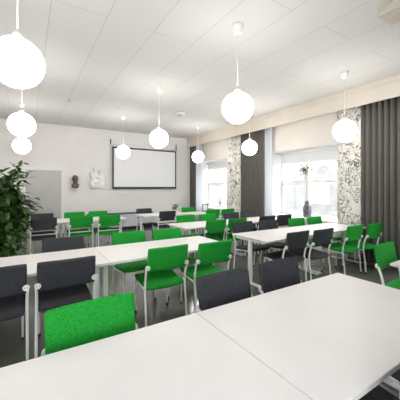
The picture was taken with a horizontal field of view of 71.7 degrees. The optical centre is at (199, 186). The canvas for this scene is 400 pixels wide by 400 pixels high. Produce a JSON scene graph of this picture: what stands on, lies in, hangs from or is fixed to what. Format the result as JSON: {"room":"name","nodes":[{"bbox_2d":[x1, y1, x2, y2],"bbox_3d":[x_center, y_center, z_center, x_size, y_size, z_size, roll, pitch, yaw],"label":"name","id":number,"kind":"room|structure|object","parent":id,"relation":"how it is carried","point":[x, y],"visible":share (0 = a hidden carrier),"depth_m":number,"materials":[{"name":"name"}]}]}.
{"room":"cafeteria","nodes":[
{"label":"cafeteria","id":0,"kind":"room"},
{"bbox_2d":[0,119,189,228],"bbox_3d":[-3.766,-0.245,9.501,9.310,3.490,0.200,0,0,-32],"label":"wall","id":1,"kind":"structure","parent":0,"point":[76,150],"depth_m":9.38,"materials":[{"name":"paint"}]},
{"bbox_2d":[23,167,63,235],"bbox_3d":[-4.873,0.455,8.669,1.130,2.090,0.036,0,0,-32],"label":"door","id":2,"kind":"structure","parent":1,"relation":"in","point":[45,184],"depth_m":8.70,"materials":[{"name":"white wood"}]},
{"bbox_2d":[71,175,78,188],"bbox_3d":[-4.071,-0.158,9.036,0.234,0.455,0.264,0,0,-32],"label":"bronze bust","id":3,"kind":"object","parent":1,"relation":"attached to","point":[75,185],"visible":1,"depth_m":8.96,"materials":[{"name":"brown metal"}]},
{"bbox_2d":[89,167,104,187],"bbox_3d":[-3.509,-0.314,9.449,0.521,0.728,0.168,0,0,-32],"label":"relief","id":4,"kind":"object","parent":1,"relation":"attached to","point":[97,180],"visible":1,"depth_m":9.39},
{"bbox_2d":[116,189,152,194],"bbox_3d":[-2.396,-0.230,10.224,1.360,1.020,0.030,0,0,-32],"label":"whiteboard","id":5,"kind":"object","parent":1,"relation":"attached to","point":[118,191],"visible":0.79,"depth_m":10.19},
{"bbox_2d":[110,139,177,188],"bbox_3d":[-2.022,-0.805,10.381,2.640,1.760,0.145,0,0,-32],"label":"projection screen","id":6,"kind":"object","parent":1,"relation":"attached to","point":[145,167],"visible":1,"depth_m":10.31,"materials":[{"name":"fabric"}]},
{"bbox_2d":[0,0,399,137],"bbox_3d":[-0.460,-2.050,4.226,9.310,0.120,12.650,0,0,-32],"label":"ceiling","id":7,"kind":"structure","parent":0,"point":[109,58],"depth_m":4.23,"materials":[{"name":"white tile"}]},
{"bbox_2d":[7,89,35,136],"bbox_3d":[-2.791,-1.385,4.340,0.380,1.210,0.380,0,0,-32],"label":"pendant lamp","id":8,"kind":"object","parent":7,"relation":"hanging from","point":[21,124],"visible":0.88,"depth_m":4.22,"materials":[{"name":"white glass"}]},
{"bbox_2d":[12,102,30,153],"bbox_3d":[-4.219,-1.385,6.561,0.380,1.210,0.380,0,0,-32],"label":"pendant lamp","id":9,"kind":"object","parent":7,"relation":"hanging from","point":[21,145],"visible":0.97,"depth_m":6.45,"materials":[{"name":"white glass"}]},
{"bbox_2d":[0,0,44,88],"bbox_3d":[-1.432,-1.385,2.171,0.380,1.210,0.380,0,0,-32],"label":"pendant lamp","id":10,"kind":"object","parent":7,"relation":"hanging from","point":[22,65],"visible":1,"depth_m":2.07,"materials":[{"name":"white glass"}]},
{"bbox_2d":[116,115,129,158],"bbox_3d":[-2.151,-1.385,7.763,0.380,1.210,0.380,0,0,-32],"label":"pendant lamp","id":11,"kind":"object","parent":7,"relation":"hanging from","point":[123,152],"visible":1,"depth_m":7.65,"materials":[{"name":"white glass"}]},
{"bbox_2d":[149,87,167,147],"bbox_3d":[-0.828,-1.385,5.595,0.380,1.210,0.380,0,0,-32],"label":"pendant lamp","id":12,"kind":"object","parent":7,"relation":"hanging from","point":[158,138],"visible":1,"depth_m":5.47,"materials":[{"name":"white glass"}]},
{"bbox_2d":[175,112,184,116],"bbox_3d":[-0.533,-1.945,7.479,0.260,0.090,0.260,0,0,-32],"label":"ceiling detector","id":13,"kind":"object","parent":7,"relation":"attached to","point":[179,114],"visible":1,"depth_m":7.42,"materials":[{"name":"white plastic"}]},
{"bbox_2d":[192,125,203,162],"bbox_3d":[-0.064,-1.385,8.989,0.380,1.210,0.380,0,0,-32],"label":"pendant lamp","id":14,"kind":"object","parent":7,"relation":"hanging from","point":[197,156],"visible":1,"depth_m":8.87,"materials":[{"name":"white glass"}]},
{"bbox_2d":[222,21,252,123],"bbox_3d":[0.462,-1.385,3.405,0.380,1.210,0.380,0,0,-32],"label":"pendant lamp","id":15,"kind":"object","parent":7,"relation":"hanging from","point":[237,107],"visible":1,"depth_m":3.29,"materials":[{"name":"white glass"}]},
{"bbox_2d":[242,118,256,154],"bbox_3d":[1.231,-1.385,6.885,0.380,1.210,0.380,0,0,-32],"label":"pendant lamp","id":16,"kind":"object","parent":7,"relation":"hanging from","point":[249,147],"visible":0.87,"depth_m":6.76,"materials":[{"name":"white glass"}]},
{"bbox_2d":[333,70,356,141],"bbox_3d":[2.510,-1.385,4.807,0.380,1.210,0.380,0,0,-32],"label":"pendant lamp","id":17,"kind":"object","parent":7,"relation":"hanging from","point":[345,130],"visible":1,"depth_m":4.71,"materials":[{"name":"white glass"}]},
{"bbox_2d":[377,0,399,24],"bbox_3d":[2.447,-1.940,2.667,0.340,0.100,1.240,0,0,-32],"label":"ceiling vent","id":18,"kind":"object","parent":7,"relation":"in","point":[389,13],"visible":1,"depth_m":3.06,"materials":[{"name":"beige metal"}]},
{"bbox_2d":[0,226,399,397],"bbox_3d":[-0.460,1.560,4.226,9.310,0.120,12.650,0,0,-32],"label":"floor","id":19,"kind":"structure","parent":0,"point":[12,348],"depth_m":4.01,"materials":[{"name":"carpet"}]},
{"bbox_2d":[0,264,29,360],"bbox_3d":[-1.782,1.073,2.400,0.517,0.856,0.531,0,0,-32],"label":"chair","id":20,"kind":"object","parent":19,"relation":"on","point":[14,303],"visible":0.97,"depth_m":2.33,"materials":[{"name":"grey fabric"}]},
{"bbox_2d":[0,160,43,257],"bbox_3d":[-2.962,0.549,3.989,1.176,1.902,1.105,0,0,-18],"label":"potted ficus","id":21,"kind":"object","parent":19,"relation":"on","point":[13,213],"visible":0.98,"depth_m":3.97,"materials":[{"name":"plant"}]},
{"bbox_2d":[31,213,54,253],"bbox_3d":[-3.693,1.073,6.513,0.517,0.856,0.531,0,0,-32],"label":"chair","id":22,"kind":"object","parent":19,"relation":"on","point":[40,215],"visible":0.41,"depth_m":6.65,"materials":[{"name":"grey fabric"}]},
{"bbox_2d":[29,217,57,253],"bbox_3d":[-3.349,1.073,5.926,0.517,0.856,0.531,0,0,-32],"label":"chair","id":23,"kind":"object","parent":19,"relation":"on","point":[41,224],"visible":0.84,"depth_m":5.75,"materials":[{"name":"grey fabric"}]},
{"bbox_2d":[23,219,64,237],"bbox_3d":[-3.785,1.135,6.019,1.457,0.719,0.780,0,0,-32],"label":"meeting table","id":24,"kind":"object","parent":19,"relation":"on","point":[59,221],"visible":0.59,"depth_m":6.35,"materials":[{"name":"white laminate"}]},
{"bbox_2d":[0,247,109,298],"bbox_3d":[-1.782,1.135,2.796,1.507,0.719,0.830,0,0,-32],"label":"meeting table","id":25,"kind":"object","parent":19,"relation":"on","point":[31,260],"visible":0.42,"depth_m":3.04,"materials":[{"name":"white laminate"}]},
{"bbox_2d":[42,236,87,286],"bbox_3d":[-1.610,1.073,3.322,0.517,0.856,0.531,0,0,-32],"label":"chair","id":26,"kind":"object","parent":19,"relation":"on","point":[75,242],"visible":0.17,"depth_m":3.51,"materials":[{"name":"grey fabric"}]},
{"bbox_2d":[34,255,96,357],"bbox_3d":[-1.310,1.073,2.683,0.517,0.856,0.531,0,0,-32],"label":"chair","id":27,"kind":"object","parent":19,"relation":"on","point":[60,283],"visible":0.82,"depth_m":2.52,"materials":[{"name":"grey fabric"}]},
{"bbox_2d":[64,212,86,247],"bbox_3d":[-3.081,1.073,6.874,0.517,0.856,0.531,0,0,-32],"label":"chair","id":28,"kind":"object","parent":19,"relation":"on","point":[66,214],"visible":0.44,"depth_m":6.99,"materials":[{"name":"green fabric"}]},
{"bbox_2d":[68,216,93,247],"bbox_3d":[-2.723,1.073,6.283,0.517,0.856,0.531,0,0,-32],"label":"chair","id":29,"kind":"object","parent":19,"relation":"on","point":[78,221],"visible":0.79,"depth_m":6.12,"materials":[{"name":"green fabric"}]},
{"bbox_2d":[41,292,137,355],"bbox_3d":[-0.476,1.073,1.378,0.517,0.856,0.531,0,0,-34],"label":"chair","id":30,"kind":"object","parent":19,"relation":"on","point":[84,322],"visible":0.46,"depth_m":1.54,"materials":[{"name":"green fabric"}]},
{"bbox_2d":[62,216,126,236],"bbox_3d":[-2.581,1.135,6.773,1.377,0.719,0.780,0,0,-32],"label":"meeting table","id":31,"kind":"object","parent":19,"relation":"on","point":[66,220],"visible":0.41,"depth_m":6.57,"materials":[{"name":"white laminate"}]},
{"bbox_2d":[88,211,110,246],"bbox_3d":[-2.590,1.073,7.182,0.517,0.856,0.531,0,0,-32],"label":"chair","id":32,"kind":"object","parent":19,"relation":"on","point":[91,213],"visible":0.59,"depth_m":7.27,"materials":[{"name":"green fabric"}]},
{"bbox_2d":[96,215,120,246],"bbox_3d":[-2.180,1.073,6.529,0.517,0.856,0.531,0,0,-32],"label":"chair","id":33,"kind":"object","parent":19,"relation":"on","point":[104,220],"visible":0.84,"depth_m":6.35,"materials":[{"name":"green fabric"}]},
{"bbox_2d":[86,212,153,231],"bbox_3d":[-2.768,1.212,9.783,2.300,0.575,0.342,0,0,-32],"label":"base cabinet","id":34,"kind":"object","parent":19,"relation":"on","point":[130,222],"visible":0.44,"depth_m":9.77,"materials":[{"name":"grey metal"}]},
{"bbox_2d":[111,230,156,299],"bbox_3d":[-0.895,1.073,3.782,0.517,0.856,0.531,0,0,-32],"label":"chair","id":35,"kind":"object","parent":19,"relation":"on","point":[118,238],"visible":0.51,"depth_m":3.86,"materials":[{"name":"green fabric"}]},
{"bbox_2d":[136,208,156,230],"bbox_3d":[-1.541,1.073,8.051,0.517,0.856,0.531,0,0,-32],"label":"chair","id":36,"kind":"object","parent":19,"relation":"on","point":[143,210],"visible":0.56,"depth_m":8.19,"materials":[{"name":"grey fabric"}]},
{"bbox_2d":[0,313,311,399],"bbox_3d":[-0.423,1.135,0.930,1.497,0.719,0.895,0,0,-32],"label":"meeting table","id":37,"kind":"object","parent":19,"relation":"on","point":[186,357],"visible":1,"depth_m":1.17,"materials":[{"name":"white laminate"}]},
{"bbox_2d":[94,236,217,296],"bbox_3d":[-0.464,1.135,3.621,1.597,0.719,0.830,0,0,-32],"label":"meeting table","id":38,"kind":"object","parent":19,"relation":"on","point":[121,253],"visible":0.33,"depth_m":3.42,"materials":[{"name":"white laminate"}]},
{"bbox_2d":[134,244,188,326],"bbox_3d":[-0.462,1.073,3.204,0.517,0.856,0.531,0,0,-32],"label":"chair","id":39,"kind":"object","parent":19,"relation":"on","point":[158,274],"visible":0.98,"depth_m":3.06,"materials":[{"name":"green fabric"}]},
{"bbox_2d":[135,212,189,234],"bbox_3d":[-1.063,1.135,7.890,1.377,0.719,0.780,0,0,-32],"label":"meeting table","id":40,"kind":"object","parent":19,"relation":"on","point":[141,216],"visible":0.59,"depth_m":7.69,"materials":[{"name":"white laminate"}]},
{"bbox_2d":[172,204,178,213],"bbox_3d":[-0.737,0.633,8.034,0.254,0.285,0.238,0,0,43],"label":"potted flower","id":41,"kind":"object","parent":40,"relation":"on","point":[176,205],"visible":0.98,"depth_m":8.01,"materials":[{"name":"green plant"}]},
{"bbox_2d":[153,211,175,229],"bbox_3d":[-0.985,1.073,7.596,0.517,0.856,0.531,0,0,-32],"label":"chair","id":42,"kind":"object","parent":19,"relation":"on","point":[163,215],"visible":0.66,"depth_m":7.41,"materials":[{"name":"grey fabric"}]},
{"bbox_2d":[152,228,194,298],"bbox_3d":[-0.381,1.073,4.034,0.517,0.856,0.531,0,0,-32],"label":"chair","id":43,"kind":"object","parent":19,"relation":"on","point":[162,234],"visible":0.21,"depth_m":4.20,"materials":[{"name":"green fabric"}]},
{"bbox_2d":[176,215,203,256],"bbox_3d":[-0.203,1.073,6.105,0.517,0.856,0.531,0,0,-32],"label":"chair","id":44,"kind":"object","parent":19,"relation":"on","point":[181,218],"visible":0.38,"depth_m":6.24,"materials":[{"name":"green fabric"}]},
{"bbox_2d":[181,207,201,234],"bbox_3d":[-0.253,1.073,8.575,0.517,0.856,0.531,0,0,-32],"label":"chair","id":45,"kind":"object","parent":19,"relation":"on","point":[184,209],"visible":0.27,"depth_m":8.77,"materials":[{"name":"green fabric"}]},
{"bbox_2d":[167,220,241,255],"bbox_3d":[0.148,1.135,5.864,1.477,0.719,0.780,0,0,-32],"label":"meeting table","id":46,"kind":"object","parent":19,"relation":"on","point":[185,226],"visible":0.27,"depth_m":5.69,"materials":[{"name":"white laminate"}]},
{"bbox_2d":[182,211,228,233],"bbox_3d":[0.281,1.135,8.449,1.467,0.719,0.780,0,0,-32],"label":"meeting table","id":47,"kind":"object","parent":19,"relation":"on","point":[198,212],"visible":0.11,"depth_m":8.08,"materials":[{"name":"white laminate"}]},
{"bbox_2d":[202,204,207,211],"bbox_3d":[0.161,0.648,8.654,0.190,0.250,0.080,0,0,-7],"label":"picture frame","id":48,"kind":"object","parent":47,"relation":"on","point":[204,206],"visible":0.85,"depth_m":8.62,"materials":[{"name":"paper"}]},
{"bbox_2d":[180,240,231,312],"bbox_3d":[0.061,1.073,3.461,0.517,0.856,0.531,0,0,-32],"label":"chair","id":49,"kind":"object","parent":19,"relation":"on","point":[208,254],"visible":0.77,"depth_m":3.29,"materials":[{"name":"green fabric"}]},
{"bbox_2d":[198,209,219,233],"bbox_3d":[0.255,1.073,8.067,0.517,0.856,0.531,0,0,-32],"label":"chair","id":50,"kind":"object","parent":19,"relation":"on","point":[215,211],"visible":0.25,"depth_m":7.89,"materials":[{"name":"green fabric"}]},
{"bbox_2d":[194,219,226,261],"bbox_3d":[0.196,1.073,5.599,0.517,0.856,0.531,0,0,-32],"label":"chair","id":51,"kind":"object","parent":19,"relation":"on","point":[212,226],"visible":0.52,"depth_m":5.41,"materials":[{"name":"green fabric"}]},
{"bbox_2d":[199,214,227,235],"bbox_3d":[0.309,1.073,6.379,0.517,0.856,0.531,0,0,-32],"label":"chair","id":52,"kind":"object","parent":19,"relation":"on","point":[202,217],"visible":0.39,"depth_m":6.50,"materials":[{"name":"green fabric"}]},
{"bbox_2d":[196,267,252,311],"bbox_3d":[0.306,1.073,1.903,0.517,0.856,0.531,0,0,-32],"label":"chair","id":53,"kind":"object","parent":19,"relation":"on","point":[221,288],"visible":0.31,"depth_m":2.08,"materials":[{"name":"grey fabric"}]},
{"bbox_2d":[220,208,234,219],"bbox_3d":[0.704,1.073,8.348,0.517,0.856,0.531,0,0,-32],"label":"chair","id":54,"kind":"object","parent":19,"relation":"on","point":[223,211],"visible":0.22,"depth_m":8.08,"materials":[{"name":"green fabric"}]},
{"bbox_2d":[216,218,246,257],"bbox_3d":[0.654,1.073,5.886,0.517,0.856,0.531,0,0,-32],"label":"chair","id":55,"kind":"object","parent":19,"relation":"on","point":[229,236],"visible":0.44,"depth_m":5.70,"materials":[{"name":"green fabric"}]},
{"bbox_2d":[224,212,240,250],"bbox_3d":[0.911,1.073,6.756,0.517,0.856,0.531,0,0,-32],"label":"chair","id":56,"kind":"object","parent":19,"relation":"on","point":[232,215],"visible":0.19,"depth_m":6.94,"materials":[{"name":"grey fabric"}]},
{"bbox_2d":[240,211,258,245],"bbox_3d":[1.360,1.073,7.037,0.517,0.856,0.531,0,0,-32],"label":"chair","id":57,"kind":"object","parent":19,"relation":"on","point":[246,214],"visible":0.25,"depth_m":7.22,"materials":[{"name":"grey fabric"}]},
{"bbox_2d":[232,221,269,276],"bbox_3d":[0.912,1.073,4.927,0.517,0.856,0.531,0,0,-32],"label":"chair","id":58,"kind":"object","parent":19,"relation":"on","point":[244,226],"visible":0.8,"depth_m":5.00,"materials":[{"name":"grey fabric"}]},
{"bbox_2d":[226,217,279,254],"bbox_3d":[1.402,1.135,6.650,1.477,0.719,0.780,0,0,-32],"label":"meeting table","id":59,"kind":"object","parent":19,"relation":"on","point":[253,219],"visible":0.12,"depth_m":6.37,"materials":[{"name":"white laminate"}]},
{"bbox_2d":[246,215,274,254],"bbox_3d":[1.381,1.073,6.365,0.517,0.856,0.531,0,0,-32],"label":"chair","id":60,"kind":"object","parent":19,"relation":"on","point":[261,218],"visible":0.2,"depth_m":6.12,"materials":[{"name":"grey fabric"}]},
{"bbox_2d":[258,220,284,262],"bbox_3d":[1.428,1.073,5.121,0.517,0.856,0.531,0,0,-32],"label":"chair","id":61,"kind":"object","parent":19,"relation":"on","point":[267,224],"visible":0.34,"depth_m":5.23,"materials":[{"name":"grey fabric"}]},
{"bbox_2d":[232,227,318,287],"bbox_3d":[1.307,1.135,4.608,1.347,0.719,0.780,0,0,-32],"label":"meeting table","id":62,"kind":"object","parent":19,"relation":"on","point":[271,235],"visible":0.58,"depth_m":4.40,"materials":[{"name":"white laminate"}]},
{"bbox_2d":[258,257,301,293],"bbox_3d":[0.821,1.073,2.250,0.517,0.856,0.531,0,0,-32],"label":"chair","id":63,"kind":"object","parent":19,"relation":"on","point":[281,273],"visible":0.26,"depth_m":2.42,"materials":[{"name":"grey fabric"}]},
{"bbox_2d":[275,214,291,251],"bbox_3d":[1.840,1.073,6.629,0.517,0.856,0.531,0,0,-32],"label":"chair","id":64,"kind":"object","parent":19,"relation":"on","point":[282,220],"visible":0.27,"depth_m":6.40,"materials":[{"name":"grey fabric"}]},
{"bbox_2d":[263,230,308,281],"bbox_3d":[1.298,1.073,4.200,0.517,0.856,0.531,0,0,-32],"label":"chair","id":65,"kind":"object","parent":19,"relation":"on","point":[294,240],"visible":0.7,"depth_m":4.07,"materials":[{"name":"grey fabric"}]},
{"bbox_2d":[196,273,399,399],"bbox_3d":[0.848,1.135,1.726,1.497,0.719,0.895,0,0,-32],"label":"meeting table","id":66,"kind":"object","parent":19,"relation":"on","point":[336,336],"visible":0.86,"depth_m":1.49,"materials":[{"name":"white laminate"}]},
{"bbox_2d":[288,218,323,264],"bbox_3d":[2.102,1.073,5.496,0.517,0.856,0.531,0,0,-32],"label":"chair","id":67,"kind":"object","parent":19,"relation":"on","point":[293,222],"visible":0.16,"depth_m":5.65,"materials":[{"name":"green fabric"}]},
{"bbox_2d":[289,228,333,279],"bbox_3d":[1.773,1.073,4.439,0.517,0.856,0.531,0,0,-32],"label":"chair","id":68,"kind":"object","parent":19,"relation":"on","point":[321,237],"visible":0.76,"depth_m":4.28,"materials":[{"name":"grey fabric"}]},
{"bbox_2d":[307,216,341,260],"bbox_3d":[2.572,1.073,5.744,0.517,0.856,0.531,0,0,-32],"label":"chair","id":69,"kind":"object","parent":19,"relation":"on","point":[310,220],"visible":0.26,"depth_m":5.86,"materials":[{"name":"green fabric"}]},
{"bbox_2d":[288,223,365,273],"bbox_3d":[2.443,1.135,5.320,1.327,0.719,0.780,0,0,-32],"label":"meeting table","id":70,"kind":"object","parent":19,"relation":"on","point":[338,228],"visible":0.51,"depth_m":5.40,"materials":[{"name":"white laminate"}]},
{"bbox_2d":[322,224,363,274],"bbox_3d":[2.492,1.073,4.854,0.517,0.856,0.531,0,0,-32],"label":"chair","id":71,"kind":"object","parent":19,"relation":"on","point":[354,232],"visible":0.98,"depth_m":4.71,"materials":[{"name":"green fabric"}]},
{"bbox_2d":[342,223,382,273],"bbox_3d":[2.973,1.073,5.085,0.517,0.856,0.531,0,0,-32],"label":"chair","id":72,"kind":"object","parent":19,"relation":"on","point":[373,230],"visible":0.8,"depth_m":4.90,"materials":[{"name":"green fabric"}]},
{"bbox_2d":[359,385,399,399],"bbox_3d":[0.808,1.073,1.244,0.517,0.856,0.531,0,0,-32],"label":"chair","id":73,"kind":"object","parent":19,"relation":"on","point":[377,393],"visible":0.16,"depth_m":1.40,"materials":[{"name":"grey fabric"}]},
{"bbox_2d":[374,241,399,289],"bbox_3d":[2.228,1.073,2.955,0.517,0.856,0.531,0,0,-36],"label":"chair","id":74,"kind":"object","parent":19,"relation":"on","point":[385,253],"visible":0.66,"depth_m":3.09,"materials":[{"name":"green fabric"}]},
{"bbox_2d":[388,369,399,398],"bbox_3d":[1.342,1.073,1.596,0.517,0.856,0.531,0,0,-32],"label":"chair","id":75,"kind":"object","parent":19,"relation":"on","point":[395,377],"visible":0.11,"depth_m":1.56,"materials":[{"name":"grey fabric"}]},
{"bbox_2d":[390,260,399,270],"bbox_3d":[2.721,1.135,2.833,1.377,0.719,0.810,0,0,-32],"label":"meeting table","id":76,"kind":"object","parent":19,"relation":"on","point":[397,263],"visible":1,"depth_m":2.79,"materials":[{"name":"white laminate"}]},
{"bbox_2d":[202,112,361,253],"bbox_3d":[3.209,-0.245,6.526,0.650,3.490,12.250,0,0,-32],"label":"wall","id":77,"kind":"structure","parent":0,"point":[318,130],"depth_m":7.12,"materials":[{"name":"paint"}]},
{"bbox_2d":[190,146,195,219],"bbox_3d":[-0.287,-0.175,11.228,0.082,3.290,0.464,0,0,-32],"label":"curtain","id":78,"kind":"object","parent":77,"relation":"hanging from","point":[192,149],"visible":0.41,"depth_m":11.24,"materials":[{"name":"grey fabric"}]},
{"bbox_2d":[196,144,201,219],"bbox_3d":[-0.043,-0.175,10.800,0.047,3.290,0.460,0,0,-32],"label":"sheer curtain","id":79,"kind":"object","parent":77,"relation":"hanging from","point":[198,165],"visible":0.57,"depth_m":10.79,"materials":[{"name":"white fabric"}]},
{"bbox_2d":[202,158,226,209],"bbox_3d":[0.647,-0.085,10.443,0.590,1.810,1.830,0,0,-32],"label":"window","id":80,"kind":"structure","parent":77,"relation":"in","point":[206,174],"depth_m":11.17,"materials":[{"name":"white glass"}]},
{"bbox_2d":[207,160,226,169],"bbox_3d":[0.773,-0.835,10.522,0.067,0.270,1.770,0,0,-32],"label":"roller blind","id":81,"kind":"object","parent":80,"relation":"attached to","point":[221,164],"visible":0.59,"depth_m":10.69,"materials":[{"name":"white fabric"}]},
{"bbox_2d":[228,135,240,217],"bbox_3d":[1.105,-0.175,9.007,0.048,3.290,0.660,0,0,-32],"label":"patterned curtain","id":82,"kind":"object","parent":77,"relation":"hanging from","point":[234,143],"visible":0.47,"depth_m":8.99,"materials":[{"name":"beige fabric"}]},
{"bbox_2d":[241,129,264,226],"bbox_3d":[1.572,-0.175,8.262,0.082,3.290,1.024,0,0,-32],"label":"curtain","id":83,"kind":"object","parent":77,"relation":"hanging from","point":[252,166],"visible":0.52,"depth_m":8.15,"materials":[{"name":"grey fabric"}]},
{"bbox_2d":[265,127,272,215],"bbox_3d":[1.905,-0.175,7.693,0.046,3.290,0.264,0,0,-32],"label":"sheer curtain","id":84,"kind":"object","parent":77,"relation":"hanging from","point":[269,131],"visible":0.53,"depth_m":7.65,"materials":[{"name":"white fabric"}]},
{"bbox_2d":[187,74,399,147],"bbox_3d":[2.816,-1.800,6.279,0.278,0.380,12.250,0,0,-32],"label":"trim","id":85,"kind":"structure","parent":77,"relation":"attached to","point":[387,88],"depth_m":6.35,"materials":[{"name":"paint"}]},
{"bbox_2d":[273,142,336,222],"bbox_3d":[2.729,-0.085,7.122,0.590,1.810,2.050,0,0,-32],"label":"window","id":86,"kind":"structure","parent":77,"relation":"in","point":[278,168],"depth_m":7.66,"materials":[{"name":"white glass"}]},
{"bbox_2d":[299,165,312,216],"bbox_3d":[2.665,0.102,7.040,0.348,1.356,0.341,0,0,-18],"label":"potted flower","id":87,"kind":"object","parent":86,"relation":"on","point":[304,168],"visible":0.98,"depth_m":7.03,"materials":[{"name":"green plant"}]},
{"bbox_2d":[279,146,336,163],"bbox_3d":[2.855,-0.810,7.201,0.067,0.320,1.990,0,0,-32],"label":"roller blind","id":88,"kind":"object","parent":86,"relation":"attached to","point":[327,153],"visible":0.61,"depth_m":7.21,"materials":[{"name":"white fabric"}]},
{"bbox_2d":[337,106,360,258],"bbox_3d":[3.111,-0.175,5.806,0.048,3.290,0.506,0,0,-32],"label":"patterned curtain","id":89,"kind":"object","parent":77,"relation":"hanging from","point":[349,152],"visible":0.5,"depth_m":5.80,"materials":[{"name":"beige fabric"}]},
{"bbox_2d":[361,96,399,267],"bbox_3d":[3.572,-0.175,5.071,0.082,3.290,1.171,0,0,-32],"label":"curtain","id":90,"kind":"object","parent":77,"relation":"hanging from","point":[380,120],"visible":0.71,"depth_m":5.25,"materials":[{"name":"grey fabric"}]},
{"label":"outside","id":91,"kind":"structure","parent":0,"visible":0},
{"bbox_3d":[9.082,2.600,29.297,33.490,0.200,80.000,0,0,-32],"label":"street","id":92,"kind":"object","parent":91,"visible":0},
{"bbox_2d":[212,160,336,216],"bbox_3d":[10.965,-2.000,25.756,8.060,9.000,52.000,0,0,-32],"label":"building","id":93,"kind":"structure","parent":92,"relation":"on","point":[323,196],"depth_m":21.63,"materials":[{"name":"white"}]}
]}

